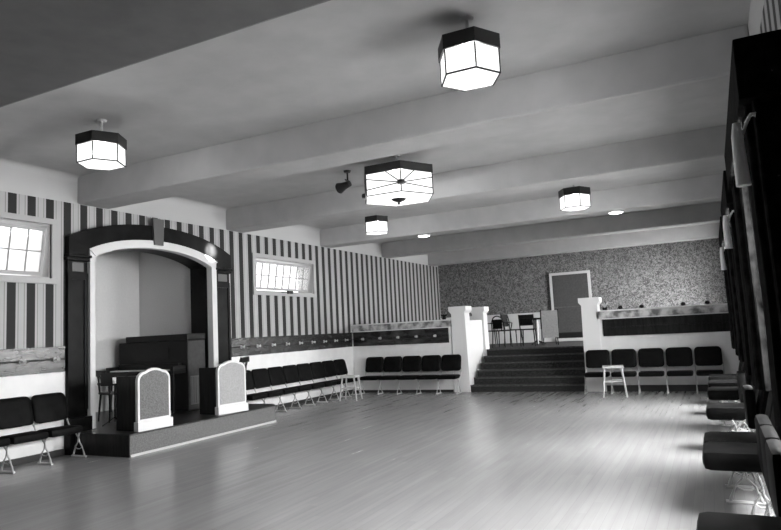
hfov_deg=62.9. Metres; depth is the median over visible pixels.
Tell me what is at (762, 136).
drape
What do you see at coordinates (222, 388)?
desk
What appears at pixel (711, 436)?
seat
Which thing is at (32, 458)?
baseboard
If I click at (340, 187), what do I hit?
spotlight
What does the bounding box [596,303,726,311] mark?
trim
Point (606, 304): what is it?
potted plant
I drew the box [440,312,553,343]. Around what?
wainscoting
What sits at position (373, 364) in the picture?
seat
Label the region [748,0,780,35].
wall
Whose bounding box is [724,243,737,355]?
drape
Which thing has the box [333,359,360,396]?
seat
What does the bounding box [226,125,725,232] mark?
beam
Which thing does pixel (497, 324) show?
cushion
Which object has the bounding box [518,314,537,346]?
wooden chair
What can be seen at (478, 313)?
pillar
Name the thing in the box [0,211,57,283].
window
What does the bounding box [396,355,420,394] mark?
seat
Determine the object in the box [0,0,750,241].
ceiling
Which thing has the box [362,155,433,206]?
ceiling lamp
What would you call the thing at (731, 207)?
drape
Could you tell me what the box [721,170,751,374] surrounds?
curtain
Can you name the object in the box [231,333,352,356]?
rail
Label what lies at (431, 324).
trim
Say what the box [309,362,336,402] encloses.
seat
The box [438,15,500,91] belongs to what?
ceiling lamp
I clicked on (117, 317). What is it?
wall
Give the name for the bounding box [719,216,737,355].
curtain
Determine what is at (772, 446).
seat
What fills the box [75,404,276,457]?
stage
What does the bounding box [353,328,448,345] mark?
rail
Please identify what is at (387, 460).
floor
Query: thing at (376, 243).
trim
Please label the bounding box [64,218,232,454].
arch
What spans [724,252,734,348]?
drape
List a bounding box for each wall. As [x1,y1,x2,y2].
[0,167,440,461]
[95,251,139,411]
[139,252,190,335]
[352,327,454,391]
[438,238,726,337]
[470,320,483,376]
[599,312,739,390]
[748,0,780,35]
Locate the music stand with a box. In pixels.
[100,372,127,425]
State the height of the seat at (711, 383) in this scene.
0.894 m
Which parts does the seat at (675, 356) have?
backrest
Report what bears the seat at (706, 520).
on the floor at (387, 460)
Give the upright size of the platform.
0.930 m
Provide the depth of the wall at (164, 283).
12.61 m
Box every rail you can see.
[0,346,65,376]
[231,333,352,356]
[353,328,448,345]
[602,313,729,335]
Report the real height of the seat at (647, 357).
0.894 m
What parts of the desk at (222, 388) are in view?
panel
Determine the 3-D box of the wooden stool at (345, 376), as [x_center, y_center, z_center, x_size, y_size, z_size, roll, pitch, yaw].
[-0.910,2.803,14.560,0.432,0.553,0.432,-5,-6,15]
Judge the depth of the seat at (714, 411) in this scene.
7.03 m
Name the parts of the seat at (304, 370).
backrest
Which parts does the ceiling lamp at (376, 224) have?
glass, glass frame, glass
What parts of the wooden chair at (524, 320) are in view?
backrest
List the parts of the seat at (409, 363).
backrest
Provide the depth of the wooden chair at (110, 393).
10.21 m
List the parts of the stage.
panel, moulding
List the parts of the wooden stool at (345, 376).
leg, leg, seat, leg, leg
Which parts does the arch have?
panel moulding, frieze panel, archivolt leg, archivolt leg, frieze panel, panel moulding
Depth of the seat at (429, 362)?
15.27 m
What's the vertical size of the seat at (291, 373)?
0.894 m
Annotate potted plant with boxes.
[600,303,607,309]
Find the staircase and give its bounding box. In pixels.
[470,346,585,391]
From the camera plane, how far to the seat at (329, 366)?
15.08 m
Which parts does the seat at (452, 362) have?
backrest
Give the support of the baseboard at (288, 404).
attached to the wall at (352, 288)
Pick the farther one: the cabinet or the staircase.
the cabinet
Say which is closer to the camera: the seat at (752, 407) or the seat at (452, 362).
the seat at (752, 407)
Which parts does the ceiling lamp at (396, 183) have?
glass, glass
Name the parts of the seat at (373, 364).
backrest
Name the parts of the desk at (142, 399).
panel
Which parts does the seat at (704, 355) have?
backrest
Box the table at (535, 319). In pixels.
[532,318,545,344]
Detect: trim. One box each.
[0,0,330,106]
[0,158,80,182]
[159,196,228,213]
[287,224,320,232]
[352,320,451,331]
[368,242,383,245]
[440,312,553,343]
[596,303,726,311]
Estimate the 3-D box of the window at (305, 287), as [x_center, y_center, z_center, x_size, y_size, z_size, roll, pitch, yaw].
[-2.478,0.273,14.265,0.490,0.870,2.330,-6,-7,26]
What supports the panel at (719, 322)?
attached to the wall at (722, 339)
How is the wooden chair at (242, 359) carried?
on the stage
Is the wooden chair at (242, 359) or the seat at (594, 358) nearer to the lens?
the wooden chair at (242, 359)
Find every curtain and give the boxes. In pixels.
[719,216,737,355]
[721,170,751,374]
[724,29,780,427]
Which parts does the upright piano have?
leg, music panel, lid, leg, panel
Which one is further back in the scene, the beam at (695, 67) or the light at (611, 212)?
the light at (611, 212)
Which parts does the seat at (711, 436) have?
backrest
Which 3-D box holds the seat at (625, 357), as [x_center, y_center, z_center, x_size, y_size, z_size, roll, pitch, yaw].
[4.824,2.200,13.225,0.513,0.894,0.486,-6,-7,26]
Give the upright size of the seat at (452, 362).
0.894 m
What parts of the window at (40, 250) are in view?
sash frame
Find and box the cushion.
[492,319,502,328]
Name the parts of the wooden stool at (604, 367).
leg, seat, leg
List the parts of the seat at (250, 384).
backrest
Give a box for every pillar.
[448,306,473,391]
[470,307,489,355]
[578,297,605,391]
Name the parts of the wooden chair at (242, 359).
backrest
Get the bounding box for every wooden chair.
[96,370,113,422]
[239,356,248,401]
[488,323,497,346]
[490,316,512,347]
[500,314,522,345]
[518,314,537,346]
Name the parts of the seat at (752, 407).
backrest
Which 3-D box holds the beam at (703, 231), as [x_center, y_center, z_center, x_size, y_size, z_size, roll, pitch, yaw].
[5.316,-0.598,19.690,8.900,0.443,0.440,-6,-7,26]
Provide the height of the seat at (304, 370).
0.894 m
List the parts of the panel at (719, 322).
moulding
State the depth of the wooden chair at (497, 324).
17.00 m
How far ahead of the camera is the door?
20.05 m
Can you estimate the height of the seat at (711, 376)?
0.894 m
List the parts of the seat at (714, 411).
backrest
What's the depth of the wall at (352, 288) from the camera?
12.96 m
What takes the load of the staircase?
on the floor at (387, 460)
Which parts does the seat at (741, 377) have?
backrest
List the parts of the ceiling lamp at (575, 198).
glass, glass frame, glass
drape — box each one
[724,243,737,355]
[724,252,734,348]
[727,227,744,361]
[729,204,751,374]
[732,179,770,390]
[742,95,780,427]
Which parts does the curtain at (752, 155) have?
cord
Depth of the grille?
11.35 m
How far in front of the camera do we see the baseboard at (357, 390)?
15.71 m
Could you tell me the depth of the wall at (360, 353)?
15.83 m
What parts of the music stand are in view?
desk plate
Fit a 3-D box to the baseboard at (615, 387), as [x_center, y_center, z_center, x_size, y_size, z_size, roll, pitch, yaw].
[5.815,2.510,13.034,2.680,0.130,0.020,-6,-7,26]
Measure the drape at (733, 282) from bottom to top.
1.655 m
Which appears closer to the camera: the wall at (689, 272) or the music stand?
the music stand
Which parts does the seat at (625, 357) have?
backrest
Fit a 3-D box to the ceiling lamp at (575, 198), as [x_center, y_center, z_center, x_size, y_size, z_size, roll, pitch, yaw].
[3.298,-1.279,11.463,0.564,0.554,0.488,-6,-7,26]
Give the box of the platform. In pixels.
[489,340,583,348]
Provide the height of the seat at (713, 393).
0.894 m
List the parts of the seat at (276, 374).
backrest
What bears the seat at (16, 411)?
on the floor at (387, 460)
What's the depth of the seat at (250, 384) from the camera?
12.43 m
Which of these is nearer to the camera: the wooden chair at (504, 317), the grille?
the grille
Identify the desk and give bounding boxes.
[116,368,172,431]
[199,360,247,414]
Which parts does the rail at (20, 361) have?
moulding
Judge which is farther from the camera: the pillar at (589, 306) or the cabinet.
the cabinet
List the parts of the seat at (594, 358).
backrest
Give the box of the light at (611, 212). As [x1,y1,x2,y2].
[608,211,623,213]
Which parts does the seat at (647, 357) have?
backrest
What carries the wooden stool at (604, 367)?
on the floor at (387, 460)
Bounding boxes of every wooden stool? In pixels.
[339,375,362,400]
[602,365,627,397]
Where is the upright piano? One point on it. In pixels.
(182, 356)
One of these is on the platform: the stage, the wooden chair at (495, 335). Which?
the wooden chair at (495, 335)
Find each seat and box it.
[0,396,48,473]
[0,438,9,446]
[31,392,86,464]
[246,370,267,402]
[251,368,283,403]
[267,366,297,411]
[282,365,311,408]
[296,363,324,404]
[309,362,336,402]
[322,360,347,399]
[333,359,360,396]
[359,357,383,393]
[377,356,401,394]
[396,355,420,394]
[416,355,440,394]
[436,354,461,394]
[584,350,609,393]
[610,349,636,393]
[638,348,664,393]
[665,347,692,393]
[694,346,724,393]
[696,512,780,529]
[702,407,776,505]
[703,391,772,489]
[706,385,757,431]
[707,370,748,426]
[708,362,742,402]
[708,362,745,402]
[732,370,752,431]
[739,385,768,473]
[750,414,780,515]
[759,425,779,515]
[765,439,780,516]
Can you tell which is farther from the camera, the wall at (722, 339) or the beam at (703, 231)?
the beam at (703, 231)
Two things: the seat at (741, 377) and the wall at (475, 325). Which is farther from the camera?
the wall at (475, 325)
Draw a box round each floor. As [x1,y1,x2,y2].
[0,391,774,529]
[96,410,113,423]
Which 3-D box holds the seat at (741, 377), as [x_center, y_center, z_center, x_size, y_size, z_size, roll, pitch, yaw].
[4.427,1.671,7.965,0.358,0.894,0.532,-6,-7,26]
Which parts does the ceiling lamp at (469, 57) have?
stem, glass, glass frame, glass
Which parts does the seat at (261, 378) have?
backrest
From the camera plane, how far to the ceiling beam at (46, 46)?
4.39 m
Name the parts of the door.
kick plate, sill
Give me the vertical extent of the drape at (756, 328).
1.655 m
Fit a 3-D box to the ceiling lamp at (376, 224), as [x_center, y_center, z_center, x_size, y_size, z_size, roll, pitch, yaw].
[-0.296,-0.918,13.251,0.544,0.534,0.471,-6,-7,26]
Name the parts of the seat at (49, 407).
backrest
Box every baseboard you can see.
[0,449,64,468]
[275,389,354,409]
[356,390,453,391]
[607,384,707,391]
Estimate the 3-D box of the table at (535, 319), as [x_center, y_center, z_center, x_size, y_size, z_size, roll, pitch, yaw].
[4.087,1.851,17.838,0.600,0.748,0.600,-6,-7,26]
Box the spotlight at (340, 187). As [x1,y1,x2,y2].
[335,170,351,193]
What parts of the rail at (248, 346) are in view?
moulding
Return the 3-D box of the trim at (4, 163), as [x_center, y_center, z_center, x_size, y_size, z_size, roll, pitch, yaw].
[-5.361,-1.395,8.306,0.100,0.100,2.970,-6,-7,26]
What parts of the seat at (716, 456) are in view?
backrest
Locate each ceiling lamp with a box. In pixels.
[75,119,126,170]
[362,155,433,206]
[365,213,387,234]
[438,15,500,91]
[558,185,590,211]
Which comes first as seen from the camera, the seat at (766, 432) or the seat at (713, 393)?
the seat at (766, 432)
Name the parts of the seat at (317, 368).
backrest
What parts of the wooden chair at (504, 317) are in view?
backrest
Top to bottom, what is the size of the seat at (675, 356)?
0.894 m
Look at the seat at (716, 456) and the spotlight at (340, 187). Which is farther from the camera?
the spotlight at (340, 187)
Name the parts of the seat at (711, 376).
backrest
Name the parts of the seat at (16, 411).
backrest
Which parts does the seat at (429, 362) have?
backrest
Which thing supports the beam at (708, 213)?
attached to the wall at (352, 288)
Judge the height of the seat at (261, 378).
0.894 m
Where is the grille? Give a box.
[190,375,198,404]
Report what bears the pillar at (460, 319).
on the floor at (387, 460)
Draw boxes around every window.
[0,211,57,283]
[252,253,316,296]
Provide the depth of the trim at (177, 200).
11.83 m
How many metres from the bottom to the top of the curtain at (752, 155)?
1.985 m
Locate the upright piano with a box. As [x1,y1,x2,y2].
[106,333,204,412]
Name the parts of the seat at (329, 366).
backrest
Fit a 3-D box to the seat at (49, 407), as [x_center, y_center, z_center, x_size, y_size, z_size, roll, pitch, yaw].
[-4.529,2.204,8.697,0.486,0.894,0.532,-6,-7,26]
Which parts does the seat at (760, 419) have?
backrest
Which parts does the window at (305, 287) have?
sash frame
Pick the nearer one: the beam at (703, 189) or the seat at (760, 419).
the seat at (760, 419)
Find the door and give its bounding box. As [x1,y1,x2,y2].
[549,270,591,341]
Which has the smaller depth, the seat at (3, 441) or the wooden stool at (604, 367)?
the seat at (3, 441)
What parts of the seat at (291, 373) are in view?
backrest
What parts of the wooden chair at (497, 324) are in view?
backrest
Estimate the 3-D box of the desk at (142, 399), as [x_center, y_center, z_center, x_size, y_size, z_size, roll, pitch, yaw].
[-3.564,1.922,9.236,0.510,0.860,0.600,-6,-7,30]
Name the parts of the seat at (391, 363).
backrest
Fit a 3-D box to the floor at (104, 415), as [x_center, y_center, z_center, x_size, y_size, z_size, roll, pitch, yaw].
[-4.997,2.780,11.151,1.700,0.300,3.150,-6,-7,26]
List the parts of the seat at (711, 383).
backrest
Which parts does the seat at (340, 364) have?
backrest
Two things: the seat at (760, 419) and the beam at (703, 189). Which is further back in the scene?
the beam at (703, 189)
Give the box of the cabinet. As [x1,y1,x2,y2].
[540,309,558,344]
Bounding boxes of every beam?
[78,25,748,208]
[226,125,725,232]
[320,174,722,247]
[382,202,720,257]
[428,223,719,265]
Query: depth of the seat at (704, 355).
12.63 m
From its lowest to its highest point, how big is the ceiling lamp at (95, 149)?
0.524 m
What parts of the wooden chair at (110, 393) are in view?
leg, backrest, seat, leg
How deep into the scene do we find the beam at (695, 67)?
7.05 m
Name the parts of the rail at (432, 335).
moulding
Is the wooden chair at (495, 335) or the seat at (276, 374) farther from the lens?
the wooden chair at (495, 335)
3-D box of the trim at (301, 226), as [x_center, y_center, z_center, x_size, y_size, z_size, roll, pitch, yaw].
[-2.335,-0.924,14.293,0.100,0.100,2.860,-6,-7,26]
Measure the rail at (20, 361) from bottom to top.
0.360 m
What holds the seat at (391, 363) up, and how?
on the floor at (387, 460)
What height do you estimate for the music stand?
0.788 m
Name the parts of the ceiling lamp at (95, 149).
glass, glass frame, stem, glass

